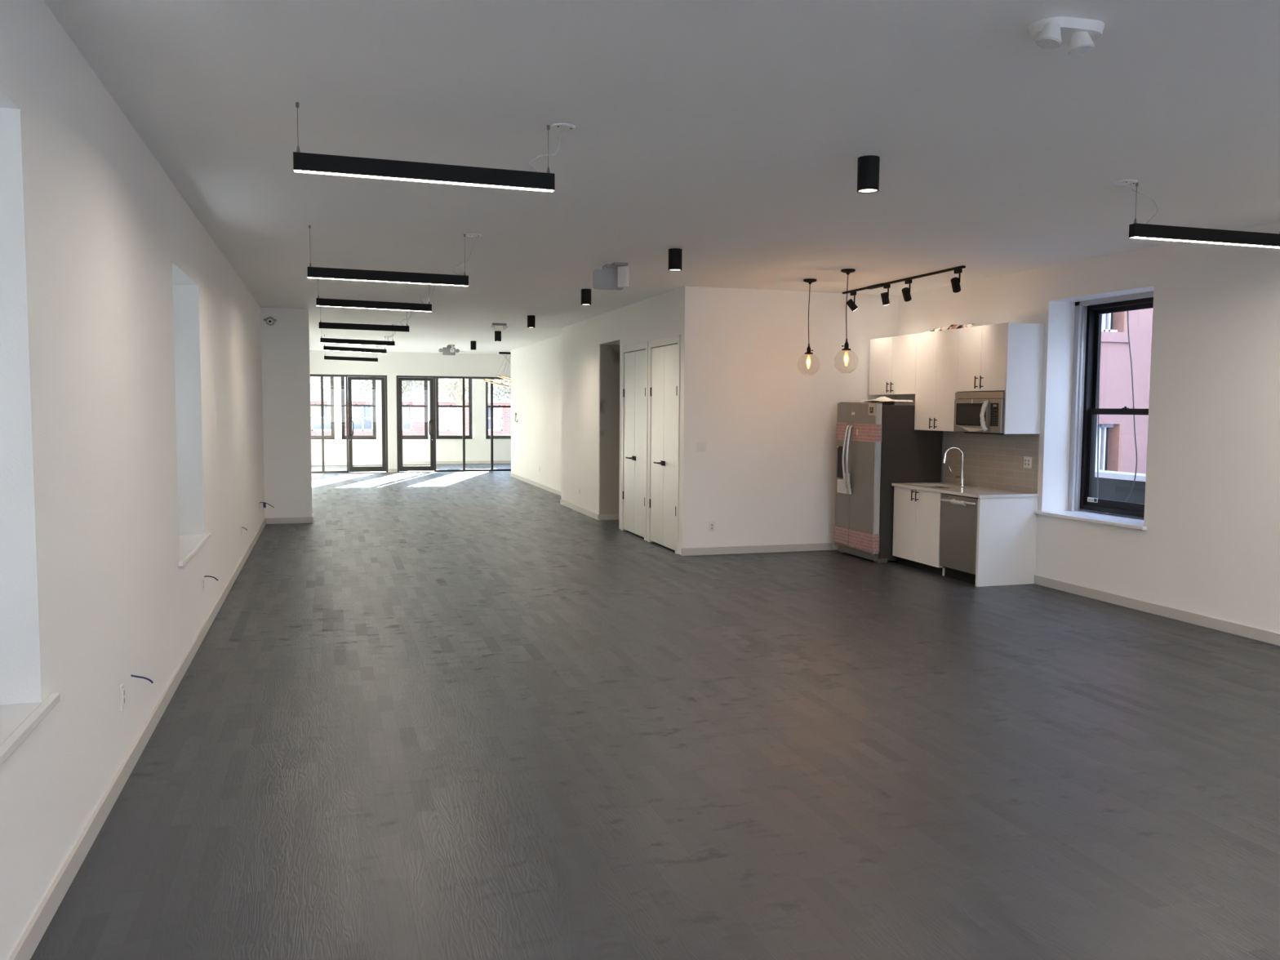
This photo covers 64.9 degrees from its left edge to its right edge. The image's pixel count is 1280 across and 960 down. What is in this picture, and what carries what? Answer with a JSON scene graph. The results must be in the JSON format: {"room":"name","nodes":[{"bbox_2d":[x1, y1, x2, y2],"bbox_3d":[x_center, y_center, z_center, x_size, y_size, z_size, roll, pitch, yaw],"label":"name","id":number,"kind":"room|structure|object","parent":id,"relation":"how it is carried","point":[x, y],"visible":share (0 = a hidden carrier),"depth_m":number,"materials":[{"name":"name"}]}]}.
{"room":"empty office space","nodes":[
{"label":"empty office space","id":0,"kind":"room"},
{"bbox_2d":[0,0,264,959],"bbox_3d":[-5.230,-0.803,13.015,0.450,3.169,34.000,-1,4,-17],"label":"wall","id":1,"kind":"structure","parent":0,"point":[131,406],"depth_m":4.17,"materials":[{"name":"white paint"}]},
{"bbox_2d":[0,693,60,765],"bbox_3d":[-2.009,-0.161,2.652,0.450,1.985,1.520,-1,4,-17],"label":"window sill","id":2,"kind":"structure","parent":1,"relation":"in","point":[17,721],"depth_m":3.21,"materials":[{"name":"white paint"}]},
{"bbox_2d":[120,682,124,711],"bbox_3d":[-2.401,1.007,4.674,0.012,0.116,0.072,-1,4,-17],"label":"wall outlet","id":3,"kind":"object","parent":1,"relation":"attached to","point":[122,686],"visible":1,"depth_m":4.65,"materials":[{"name":"white plastic"}]},
{"bbox_2d":[122,688,124,705],"bbox_3d":[-2.399,1.007,4.675,0.005,0.068,0.034,-1,4,-17],"label":"receptacle","id":4,"kind":"object","parent":3,"relation":"attached to","point":[123,690],"depth_m":4.66,"materials":[{"name":"white plastic"}]},
{"bbox_2d":[8,518,266,959],"bbox_3d":[-4.487,0.856,11.469,0.016,0.090,30.382,-1,4,-17],"label":"baseboard","id":5,"kind":"structure","parent":1,"relation":"attached to","point":[25,948],"depth_m":4.25,"materials":[{"name":"grey paint"}]},
{"bbox_2d":[130,674,153,683],"bbox_3d":[-2.427,0.968,4.904,0.114,0.045,0.019,0,4,-1],"label":"cable","id":6,"kind":"object","parent":1,"relation":"attached to","point":[135,676],"visible":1,"depth_m":4.90,"materials":[{"name":"grey plastic"}]},
{"bbox_2d":[177,533,210,566],"bbox_3d":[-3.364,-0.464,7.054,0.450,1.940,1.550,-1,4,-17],"label":"window sill","id":7,"kind":"structure","parent":1,"relation":"in","point":[189,544],"depth_m":7.24,"materials":[{"name":"white paint"}]},
{"bbox_2d":[201,576,204,592],"bbox_3d":[-3.306,0.790,7.610,0.012,0.116,0.072,-1,4,-17],"label":"wall outlet","id":8,"kind":"object","parent":1,"relation":"attached to","point":[202,580],"visible":1,"depth_m":7.59,"materials":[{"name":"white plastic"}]},
{"bbox_2d":[259,502,274,507],"bbox_3d":[-5.121,0.342,13.802,0.200,0.080,0.024,0,4,-11],"label":"cable","id":9,"kind":"object","parent":1,"relation":"attached to","point":[264,503],"visible":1,"depth_m":13.79,"materials":[{"name":"black plastic"}]},
{"bbox_2d":[309,350,511,472],"bbox_3d":[-5.357,-1.808,27.004,7.545,3.169,0.156,-1,4,-17],"label":"wall","id":10,"kind":"structure","parent":0,"point":[390,364],"depth_m":26.61,"materials":[{"name":"white paint"}]},
{"bbox_2d":[310,373,346,473],"bbox_3d":[-8.322,-1.457,26.115,1.345,2.556,0.080,-1,4,-17],"label":"window","id":11,"kind":"structure","parent":10,"relation":"in","point":[311,375],"depth_m":26.12,"materials":[{"name":"brown metal"}]},
{"bbox_2d":[345,374,387,472],"bbox_3d":[-7.170,-1.472,26.436,1.045,2.556,0.181,-1,4,-17],"label":"door","id":12,"kind":"structure","parent":10,"relation":"in","point":[348,379],"depth_m":26.42,"materials":[{"name":"brown metal"}]},
{"bbox_2d":[395,375,435,471],"bbox_3d":[-5.958,-1.491,26.809,1.018,2.556,0.181,-1,4,-17],"label":"door","id":13,"kind":"structure","parent":10,"relation":"in","point":[432,426],"depth_m":26.81,"materials":[{"name":"brown metal"}]},
{"bbox_2d":[435,376,511,471],"bbox_3d":[-3.616,-1.528,27.559,3.900,2.556,0.080,-1,4,-17],"label":"window","id":14,"kind":"structure","parent":10,"relation":"in","point":[463,378],"depth_m":27.23,"materials":[{"name":"brown metal"}]},
{"bbox_2d":[311,377,511,462],"bbox_3d":[-6.552,-2.070,30.546,8.245,3.169,0.380,-1,4,-17],"label":"wall","id":15,"kind":"structure","parent":0,"point":[478,449],"depth_m":30.39,"materials":[{"name":"white paint"}]},
{"bbox_2d":[310,376,336,440],"bbox_3d":[-9.455,-2.199,29.538,1.018,2.070,0.260,-1,4,-17],"label":"window","id":16,"kind":"structure","parent":15,"relation":"in","point":[331,437],"depth_m":29.68,"materials":[{"name":"brown metal"}]},
{"bbox_2d":[340,377,377,440],"bbox_3d":[-8.351,-2.215,29.877,1.092,2.070,0.260,-1,4,-17],"label":"window","id":17,"kind":"structure","parent":15,"relation":"in","point":[373,437],"depth_m":29.96,"materials":[{"name":"brown metal"}]},
{"bbox_2d":[311,460,511,465],"bbox_3d":[-6.409,-0.522,30.497,7.545,0.090,0.016,-1,4,-17],"label":"baseboard","id":18,"kind":"structure","parent":15,"relation":"attached to","point":[480,461],"depth_m":30.40,"materials":[{"name":"grey paint"}]},
{"bbox_2d":[402,380,430,439],"bbox_3d":[-6.915,-2.237,30.317,1.131,2.070,0.260,-1,4,-17],"label":"window","id":19,"kind":"structure","parent":15,"relation":"in","point":[424,437],"depth_m":30.47,"materials":[{"name":"brown metal"}]},
{"bbox_2d":[435,377,474,439],"bbox_3d":[-5.672,-2.256,30.698,1.208,2.070,0.260,-1,4,-17],"label":"window","id":20,"kind":"structure","parent":15,"relation":"in","point":[438,437],"depth_m":30.78,"materials":[{"name":"brown metal"}]},
{"bbox_2d":[484,381,511,439],"bbox_3d":[-4.268,-2.277,31.129,1.130,2.070,0.260,-1,4,-17],"label":"window","id":21,"kind":"structure","parent":15,"relation":"in","point":[487,437],"depth_m":31.07,"materials":[{"name":"brown metal"}]},
{"bbox_2d":[511,334,561,491],"bbox_3d":[-2.038,-1.415,21.842,0.250,3.169,7.500,-1,4,-17],"label":"wall","id":22,"kind":"structure","parent":0,"point":[535,367],"depth_m":22.12,"materials":[{"name":"white paint"}]},
{"bbox_2d":[510,472,599,519],"bbox_3d":[-1.965,0.219,20.592,0.392,0.090,10.186,-1,4,-17],"label":"baseboard","id":23,"kind":"structure","parent":22,"relation":"attached to","point":[522,478],"depth_m":19.05,"materials":[{"name":"grey paint"}]},
{"bbox_2d":[599,344,619,514],"bbox_3d":[0.318,-0.927,15.266,1.609,3.169,1.350,-1,4,-17],"label":"wall","id":24,"kind":"structure","parent":0,"point":[609,353],"depth_m":15.63,"materials":[{"name":"paint"}]},
{"bbox_2d":[599,514,618,519],"bbox_3d":[0.091,0.570,15.888,1.521,0.090,0.016,-1,4,-17],"label":"baseboard","id":25,"kind":"structure","parent":24,"relation":"attached to","point":[602,517],"depth_m":15.70,"materials":[{"name":"grey paint"}]},
{"bbox_2d":[561,285,724,555],"bbox_3d":[-0.211,-0.916,15.057,0.500,3.169,6.578,-1,4,-17],"label":"wall","id":26,"kind":"structure","parent":0,"point":[695,313],"depth_m":12.06,"materials":[{"name":"white paint"}]},
{"bbox_2d":[620,341,648,540],"bbox_3d":[-0.093,-0.545,13.767,0.113,2.615,1.200,-1,4,-17],"label":"door","id":27,"kind":"structure","parent":26,"relation":"in","point":[634,364],"depth_m":13.75,"materials":[{"name":"white paint"}]},
{"bbox_2d":[647,334,680,554],"bbox_3d":[0.277,-0.456,12.566,0.113,2.615,1.200,-1,4,-17],"label":"door","id":28,"kind":"structure","parent":26,"relation":"in","point":[664,424],"depth_m":12.53,"materials":[{"name":"white paint"}]},
{"bbox_2d":[697,441,706,451],"bbox_3d":[0.729,-0.395,11.930,0.116,0.116,0.011,-1,4,-17],"label":"light switch","id":29,"kind":"object","parent":26,"relation":"attached to","point":[701,446],"visible":1,"depth_m":11.93,"materials":[{"name":"white plastic"}]},
{"bbox_2d":[708,521,715,531],"bbox_3d":[0.860,0.558,12.040,0.072,0.116,0.012,-1,4,-17],"label":"wall outlet","id":30,"kind":"object","parent":26,"relation":"attached to","point":[711,526],"visible":1,"depth_m":12.03,"materials":[{"name":"white plastic"}]},
{"bbox_2d":[30,463,1279,959],"bbox_3d":[-1.377,0.771,14.423,8.697,0.120,34.600,-1,4,-17],"label":"floor","id":31,"kind":"structure","parent":0,"point":[462,715],"depth_m":4.97,"materials":[{"name":"grey wood"}]},
{"bbox_2d":[260,306,312,518],"bbox_3d":[-5.285,-0.952,15.078,0.660,3.169,0.500,-1,4,-17],"label":"wall pier","id":32,"kind":"object","parent":31,"relation":"on","point":[285,344],"visible":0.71,"depth_m":14.84,"materials":[{"name":"white paint"}]},
{"bbox_2d":[263,316,276,325],"bbox_3d":[-5.377,-2.311,14.630,0.176,0.124,0.109,-1,4,-17],"label":"security camera","id":33,"kind":"object","parent":32,"relation":"attached to","point":[269,321],"visible":1,"depth_m":14.64,"materials":[{"name":"grey plastic"}]},
{"bbox_2d":[266,513,313,524],"bbox_3d":[-5.278,0.584,15.185,0.660,0.090,0.516,-1,4,-17],"label":"baseboard","id":34,"kind":"object","parent":32,"relation":"attached to","point":[304,519],"visible":1,"depth_m":14.94,"materials":[{"name":"grey paint"}]},
{"bbox_2d":[834,402,942,563],"bbox_3d":[2.901,0.000,11.937,0.970,1.832,0.914,-1,4,-17],"label":"refrigerator","id":35,"kind":"object","parent":31,"relation":"on","point":[879,446],"visible":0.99,"depth_m":11.55,"materials":[{"name":"metal"}]},
{"bbox_2d":[859,395,913,402],"bbox_3d":[2.831,-0.936,11.660,0.480,0.070,0.550,-1,4,-17],"label":"plastic wrap","id":36,"kind":"object","parent":35,"relation":"on","point":[882,399],"visible":1,"depth_m":11.58,"materials":[{"name":"white plastic"}]},
{"bbox_2d":[892,485,951,575],"bbox_3d":[3.328,0.536,11.137,0.718,0.883,0.913,-1,4,-17],"label":"base cabinet","id":37,"kind":"object","parent":31,"relation":"on","point":[917,517],"visible":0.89,"depth_m":11.01,"materials":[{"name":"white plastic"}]},
{"bbox_2d":[891,482,1039,497],"bbox_3d":[3.438,0.102,10.785,0.702,0.030,1.620,-1,4,-17],"label":"countertop","id":38,"kind":"structure","parent":37,"relation":"on","point":[966,490],"depth_m":10.52,"materials":[{"name":"grey stone"}]},
{"bbox_2d":[942,446,964,485],"bbox_3d":[3.480,-0.158,11.184,0.246,0.432,0.121,1,4,10],"label":"faucet","id":39,"kind":"object","parent":38,"relation":"on","point":[961,477],"visible":1,"depth_m":11.13,"materials":[{"name":"silver metal"}]},
{"bbox_2d":[939,493,977,583],"bbox_3d":[3.528,0.596,10.377,0.729,0.875,0.610,-1,4,-17],"label":"dishwasher","id":40,"kind":"object","parent":31,"relation":"on","point":[958,527],"visible":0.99,"depth_m":10.27,"materials":[{"name":"metal"}]},
{"bbox_2d":[975,497,1038,586],"bbox_3d":[3.674,0.613,10.080,0.680,0.884,0.035,-1,4,-17],"label":"end panel","id":41,"kind":"object","parent":31,"relation":"on","point":[1006,540],"visible":1,"depth_m":10.06,"materials":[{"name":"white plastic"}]},
{"bbox_2d":[43,0,1279,354],"bbox_3d":[-1.354,-2.550,14.185,8.697,0.200,34.600,-1,4,-17],"label":"ceiling","id":42,"kind":"structure","parent":0,"point":[731,135],"depth_m":5.22,"materials":[{"name":"white paint"}]},
{"bbox_2d":[324,346,382,361],"bbox_3d":[-6.804,-3.004,23.907,1.339,0.361,0.132,-1,4,-17],"label":"linear pendant","id":43,"kind":"object","parent":42,"relation":"hanging from","point":[329,357],"visible":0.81,"depth_m":23.88,"materials":[{"name":"black metal"}]},
{"bbox_2d":[323,334,391,353],"bbox_3d":[-5.709,-2.749,20.381,1.339,0.350,0.132,-1,4,-17],"label":"linear pendant","id":44,"kind":"object","parent":42,"relation":"hanging from","point":[325,348],"visible":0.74,"depth_m":20.35,"materials":[{"name":"black metal"}]},
{"bbox_2d":[320,321,400,346],"bbox_3d":[-4.800,-2.508,17.323,1.342,0.380,0.132,-1,4,-17],"label":"linear pendant","id":45,"kind":"object","parent":42,"relation":"hanging from","point":[329,340],"visible":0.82,"depth_m":17.29,"materials":[{"name":"black metal"}]},
{"bbox_2d":[319,306,411,332],"bbox_3d":[-3.850,-2.296,14.274,1.345,0.354,0.132,-1,4,-17],"label":"linear pendant","id":46,"kind":"object","parent":42,"relation":"hanging from","point":[322,325],"visible":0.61,"depth_m":14.24,"materials":[{"name":"black metal"}]},
{"bbox_2d":[315,278,435,311],"bbox_3d":[-2.901,-2.073,11.226,1.355,0.350,0.132,-1,4,-17],"label":"linear pendant","id":47,"kind":"object","parent":42,"relation":"hanging from","point":[423,307],"visible":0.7,"depth_m":11.20,"materials":[{"name":"black metal"}]},
{"bbox_2d":[325,306,429,311],"bbox_3d":[-2.955,-1.911,11.222,1.238,0.026,0.047,-1,4,-17],"label":"diffuser","id":48,"kind":"object","parent":47,"relation":"attached to","point":[423,308],"depth_m":11.27,"materials":[{"name":"white plastic"}]},
{"bbox_2d":[307,225,481,286],"bbox_3d":[-1.974,-1.810,8.159,1.376,0.423,0.132,-1,4,-17],"label":"linear pendant","id":49,"kind":"object","parent":42,"relation":"hanging from","point":[313,272],"visible":1,"depth_m":8.13,"materials":[{"name":"black metal"}]},
{"bbox_2d":[308,277,467,286],"bbox_3d":[-2.028,-1.608,8.157,1.259,0.019,0.047,-1,4,-17],"label":"diffuser","id":50,"kind":"object","parent":49,"relation":"attached to","point":[433,281],"depth_m":8.20,"materials":[{"name":"white plastic"}]},
{"bbox_2d":[293,102,575,191],"bbox_3d":[-0.981,-1.621,4.933,1.361,0.325,0.132,-1,4,-17],"label":"linear pendant","id":51,"kind":"object","parent":42,"relation":"hanging from","point":[303,162],"visible":1,"depth_m":4.90,"materials":[{"name":"black metal"}]},
{"bbox_2d":[293,169,553,191],"bbox_3d":[-1.036,-1.465,4.928,1.244,0.014,0.047,-1,4,-17],"label":"diffuser","id":52,"kind":"object","parent":51,"relation":"attached to","point":[376,174],"depth_m":4.93,"materials":[{"name":"white plastic"}]},
{"bbox_2d":[438,344,459,355],"bbox_3d":[-4.407,-3.003,23.245,0.470,0.234,0.270,-1,4,-17],"label":"emergency light","id":53,"kind":"object","parent":42,"relation":"attached to","point":[449,349],"visible":1,"depth_m":23.25,"materials":[{"name":"grey plastic"}]},
{"bbox_2d":[470,341,475,350],"bbox_3d":[-3.618,-2.922,21.852,0.122,0.185,0.122,-1,4,-17],"label":"recessed light","id":54,"kind":"object","parent":42,"relation":"in","point":[473,344],"visible":1,"depth_m":21.80,"materials":[{"name":"black metal"}]},
{"bbox_2d":[484,351,511,387],"bbox_3d":[-3.442,-2.834,26.213,1.252,0.983,1.262,-1,4,-17],"label":"ring chandelier","id":55,"kind":"object","parent":42,"relation":"hanging from","point":[500,353],"visible":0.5,"depth_m":26.11,"materials":[{"name":"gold metal"}]},
{"bbox_2d":[494,331,501,341],"bbox_3d":[-2.676,-2.708,18.959,0.122,0.185,0.122,-1,4,-17],"label":"recessed light","id":56,"kind":"object","parent":42,"relation":"in","point":[497,334],"visible":1,"depth_m":18.91,"materials":[{"name":"black metal"}]},
{"bbox_2d":[490,323,507,329],"bbox_3d":[-2.404,-2.618,17.180,0.309,0.107,0.104,-1,4,-17],"label":"emergency light","id":57,"kind":"object","parent":42,"relation":"attached to","point":[493,325],"visible":1,"depth_m":17.14,"materials":[{"name":"grey plastic"}]},
{"bbox_2d":[527,315,535,328],"bbox_3d":[-1.694,-2.466,15.671,0.122,0.185,0.122,-1,4,-17],"label":"ceiling light","id":58,"kind":"object","parent":42,"relation":"in","point":[531,318],"visible":1,"depth_m":15.62,"materials":[{"name":"black metal"}]},
{"bbox_2d":[581,288,591,305],"bbox_3d":[-0.649,-2.205,12.130,0.122,0.185,0.122,-1,4,-17],"label":"ceiling light","id":59,"kind":"object","parent":42,"relation":"in","point":[585,293],"visible":1,"depth_m":12.08,"materials":[{"name":"black metal"}]},
{"bbox_2d":[592,262,628,290],"bbox_3d":[-0.298,-2.018,9.987,0.319,0.245,0.300,-1,4,-17],"label":"exit sign","id":60,"kind":"object","parent":42,"relation":"hanging from","point":[607,278],"visible":1,"depth_m":10.00,"materials":[{"name":"grey plastic"}]},
{"bbox_2d":[668,248,682,271],"bbox_3d":[0.316,-1.976,9.032,0.122,0.185,0.122,-1,4,-17],"label":"ceiling light","id":61,"kind":"object","parent":42,"relation":"in","point":[674,254],"visible":1,"depth_m":8.98,"materials":[{"name":"black metal"}]},
{"bbox_2d":[797,278,817,375],"bbox_3d":[1.866,-1.681,11.096,0.244,1.046,0.244,-1,4,-17],"label":"globe pendant","id":62,"kind":"object","parent":42,"relation":"hanging from","point":[809,281],"visible":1,"depth_m":11.09,"materials":[{"name":"clear glass"}]},
{"bbox_2d":[834,268,857,373],"bbox_3d":[2.118,-1.621,10.295,0.244,1.048,0.244,-1,4,-17],"label":"globe pendant","id":63,"kind":"object","parent":42,"relation":"hanging from","point":[847,271],"visible":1,"depth_m":10.28,"materials":[{"name":"clear glass"}]},
{"bbox_2d":[857,155,879,193],"bbox_3d":[1.294,-1.730,5.703,0.122,0.185,0.122,-1,4,-17],"label":"ceiling light","id":64,"kind":"object","parent":42,"relation":"in","point":[868,166],"visible":1,"depth_m":5.65,"materials":[{"name":"black metal"}]},
{"bbox_2d":[842,265,965,311],"bbox_3d":[2.833,-2.073,11.084,0.144,0.251,2.440,-1,4,-17],"label":"track light","id":65,"kind":"object","parent":42,"relation":"attached to","point":[955,282],"visible":1,"depth_m":10.89,"materials":[{"name":"black metal"}]},
{"bbox_2d":[1028,16,1104,56],"bbox_3d":[1.571,-1.626,3.716,0.306,0.105,0.200,-1,4,-13],"label":"emergency light","id":66,"kind":"object","parent":42,"relation":"attached to","point":[1078,33],"visible":1,"depth_m":3.67,"materials":[{"name":"white plastic"}]},
{"bbox_2d":[1114,179,1279,248],"bbox_3d":[3.599,-1.692,6.433,1.356,0.338,0.132,-1,4,-17],"label":"linear pendant","id":67,"kind":"object","parent":42,"relation":"hanging from","point":[1142,231],"visible":1,"depth_m":6.40,"materials":[{"name":"black metal"}]},
{"bbox_2d":[1130,236,1279,248],"bbox_3d":[3.658,-1.527,6.463,1.224,0.005,0.047,-1,4,-17],"label":"diffuser","id":68,"kind":"object","parent":67,"relation":"attached to","point":[1213,240],"depth_m":6.47,"materials":[{"name":"white plastic"}]},
{"bbox_2d":[721,288,897,550],"bbox_3d":[2.060,-0.715,12.479,2.323,3.169,0.300,-1,4,-17],"label":"wall","id":69,"kind":"structure","parent":0,"point":[780,421],"depth_m":12.24,"materials":[{"name":"white paint"}]},
{"bbox_2d":[681,542,832,555],"bbox_3d":[1.442,0.841,12.238,1.987,0.090,0.016,-1,4,-17],"label":"baseboard","id":70,"kind":"structure","parent":69,"relation":"attached to","point":[820,546],"depth_m":12.22,"materials":[{"name":"grey paint"}]},
{"bbox_2d":[895,222,1279,633],"bbox_3d":[5.455,-0.235,6.117,0.420,3.169,14.492,-1,4,-17],"label":"wall","id":71,"kind":"structure","parent":0,"point":[1209,545],"depth_m":8.40,"materials":[{"name":"white paint"}]},
{"bbox_2d":[868,333,916,395],"bbox_3d":[3.170,-1.361,12.007,0.456,0.683,1.034,-1,4,-17],"label":"upper cabinet","id":72,"kind":"object","parent":71,"relation":"attached to","point":[892,360],"visible":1,"depth_m":11.92,"materials":[{"name":"white wood"}]},
{"bbox_2d":[914,328,959,431],"bbox_3d":[3.439,-1.092,11.144,0.456,1.091,0.800,-1,4,-17],"label":"upper cabinet","id":73,"kind":"object","parent":71,"relation":"attached to","point":[937,352],"visible":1,"depth_m":11.07,"materials":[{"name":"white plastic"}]},
{"bbox_2d":[923,324,975,333],"bbox_3d":[3.357,-1.649,10.888,0.082,0.060,0.900,-1,4,-17],"label":"strip","id":74,"kind":"object","parent":73,"relation":"on","point":[952,326],"visible":1,"depth_m":10.86,"materials":[{"name":"white plastic"}]},
{"bbox_2d":[957,322,1007,391],"bbox_3d":[3.675,-1.248,10.365,0.456,0.666,0.794,-1,4,-17],"label":"upper cabinet","id":75,"kind":"object","parent":71,"relation":"attached to","point":[982,349],"visible":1,"depth_m":10.29,"materials":[{"name":"white plastic"}]},
{"bbox_2d":[953,391,1004,434],"bbox_3d":[3.630,-0.694,10.392,0.508,0.430,0.792,-1,4,-17],"label":"microwave","id":76,"kind":"object","parent":75,"relation":"attached to","point":[975,412],"visible":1,"depth_m":10.29,"materials":[{"name":"metal"}]},
{"bbox_2d":[1003,322,1044,434],"bbox_3d":[3.812,-1.005,9.995,0.418,1.097,0.020,-1,4,-17],"label":"end panel","id":77,"kind":"object","parent":75,"relation":"attached to","point":[1024,341],"visible":1,"depth_m":9.98,"materials":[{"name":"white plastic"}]},
{"bbox_2d":[943,431,1039,493],"bbox_3d":[3.767,-0.227,10.883,0.008,0.614,1.610,-1,4,-17],"label":"backsplash","id":78,"kind":"structure","parent":71,"relation":"attached to","point":[990,460],"depth_m":10.77,"materials":[{"name":"tile"}]},
{"bbox_2d":[1023,456,1031,468],"bbox_3d":[3.949,-0.179,10.256,0.012,0.116,0.116,-1,4,-17],"label":"wall outlet","id":79,"kind":"object","parent":78,"relation":"attached to","point":[1027,460],"visible":1,"depth_m":10.25,"materials":[{"name":"white plastic"}]},
{"bbox_2d":[1034,291,1153,529],"bbox_3d":[4.459,-0.671,9.464,0.583,2.114,1.420,-1,4,-17],"label":"window","id":80,"kind":"structure","parent":71,"relation":"in","point":[1085,409],"depth_m":10.00,"materials":[{"name":"black metal"}]},
{"bbox_2d":[1033,574,1279,645],"bbox_3d":[5.677,1.409,4.729,0.016,0.090,11.485,-1,4,-17],"label":"baseboard","id":81,"kind":"structure","parent":71,"relation":"attached to","point":[1246,631],"depth_m":8.58,"materials":[{"name":"grey paint"}]},
{"label":"outside","id":82,"kind":"structure","parent":0,"visible":0},
{"bbox_3d":[8.520,2.283,8.824,6.800,0.200,17.500,-1,4,-17],"label":"ground","id":83,"kind":"structure","parent":82,"visible":0},
{"bbox_2d":[1080,469,1146,519],"bbox_3d":[5.895,1.035,10.278,0.330,2.045,11.990,-1,4,-17],"label":"parapet","id":84,"kind":"object","parent":83,"relation":"on","point":[1112,485],"visible":0.02,"depth_m":11.35,"materials":[{"name":"paint"}]},
{"bbox_2d":[1094,308,1152,473],"bbox_3d":[5.978,-4.147,16.451,6.600,11.500,0.560,-1,4,-17],"label":"building","id":85,"kind":"structure","parent":83,"relation":"on","point":[1117,446],"depth_m":17.15,"materials":[{"name":"paint"}]},
{"bbox_2d":[1094,427,1097,469],"bbox_3d":[7.706,-0.498,17.256,0.270,0.930,0.035,-1,4,-17],"label":"curtain","id":86,"kind":"object","parent":85,"relation":"hanging from","point":[1095,468],"depth_m":17.27,"materials":[{"name":"white fabric"}]},
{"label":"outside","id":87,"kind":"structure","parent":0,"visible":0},
{"bbox_3d":[-15.478,-2.172,58.849,85.000,0.200,58.400,-1,4,-17],"label":"ground","id":88,"kind":"structure","parent":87,"visible":0},
{"bbox_2d":[310,376,330,396],"bbox_3d":[-13.545,-3.544,38.578,4.027,5.472,4.035,-1,4,-17],"label":"street tree","id":89,"kind":"object","parent":88,"relation":"on","point":[315,379],"visible":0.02,"depth_m":38.78,"materials":[{"name":"green plant"}]},
{"bbox_2d":[351,376,424,402],"bbox_3d":[-10.878,-4.022,44.104,4.230,5.672,4.174,-1,4,-17],"label":"street tree","id":90,"kind":"object","parent":88,"relation":"on","point":[406,383],"visible":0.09,"depth_m":43.89,"materials":[{"name":"green plant"}]},
{"bbox_2d":[310,376,511,435],"bbox_3d":[-12.677,-5.069,51.285,34.000,6.700,6.060,-1,4,-17],"label":"outdoor view","id":91,"kind":"structure","parent":88,"relation":"on","point":[413,418],"depth_m":48.84,"materials":[{"name":"beige brick"}]},
{"bbox_2d":[417,377,501,435],"bbox_3d":[-7.253,-3.596,40.500,3.774,5.388,3.752,-1,4,-17],"label":"street tree","id":92,"kind":"object","parent":88,"relation":"on","point":[456,384],"visible":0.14,"depth_m":40.46,"materials":[{"name":"green plant"}]},
{"bbox_2d":[488,378,511,408],"bbox_3d":[-5.591,-3.879,45.702,3.800,5.231,3.837,-1,4,-17],"label":"street tree","id":93,"kind":"object","parent":88,"relation":"on","point":[506,388],"visible":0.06,"depth_m":45.62,"materials":[{"name":"green plant"}]},
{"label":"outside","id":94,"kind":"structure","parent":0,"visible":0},
{"bbox_2d":[1097,387,1099,512],"bbox_3d":[4.751,-1.362,10.360,0.012,3.600,0.087,-1,4,-17],"label":"cable","id":95,"kind":"object","parent":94,"point":[1099,388],"visible":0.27,"depth_m":10.43,"materials":[{"name":"grey plastic"}]},
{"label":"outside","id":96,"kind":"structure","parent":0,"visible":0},
{"bbox_2d":[1104,311,1137,514],"bbox_3d":[4.842,-1.378,10.062,0.012,3.526,0.468,-1,4,-17],"label":"cable","id":97,"kind":"object","parent":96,"point":[1127,311],"visible":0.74,"depth_m":9.96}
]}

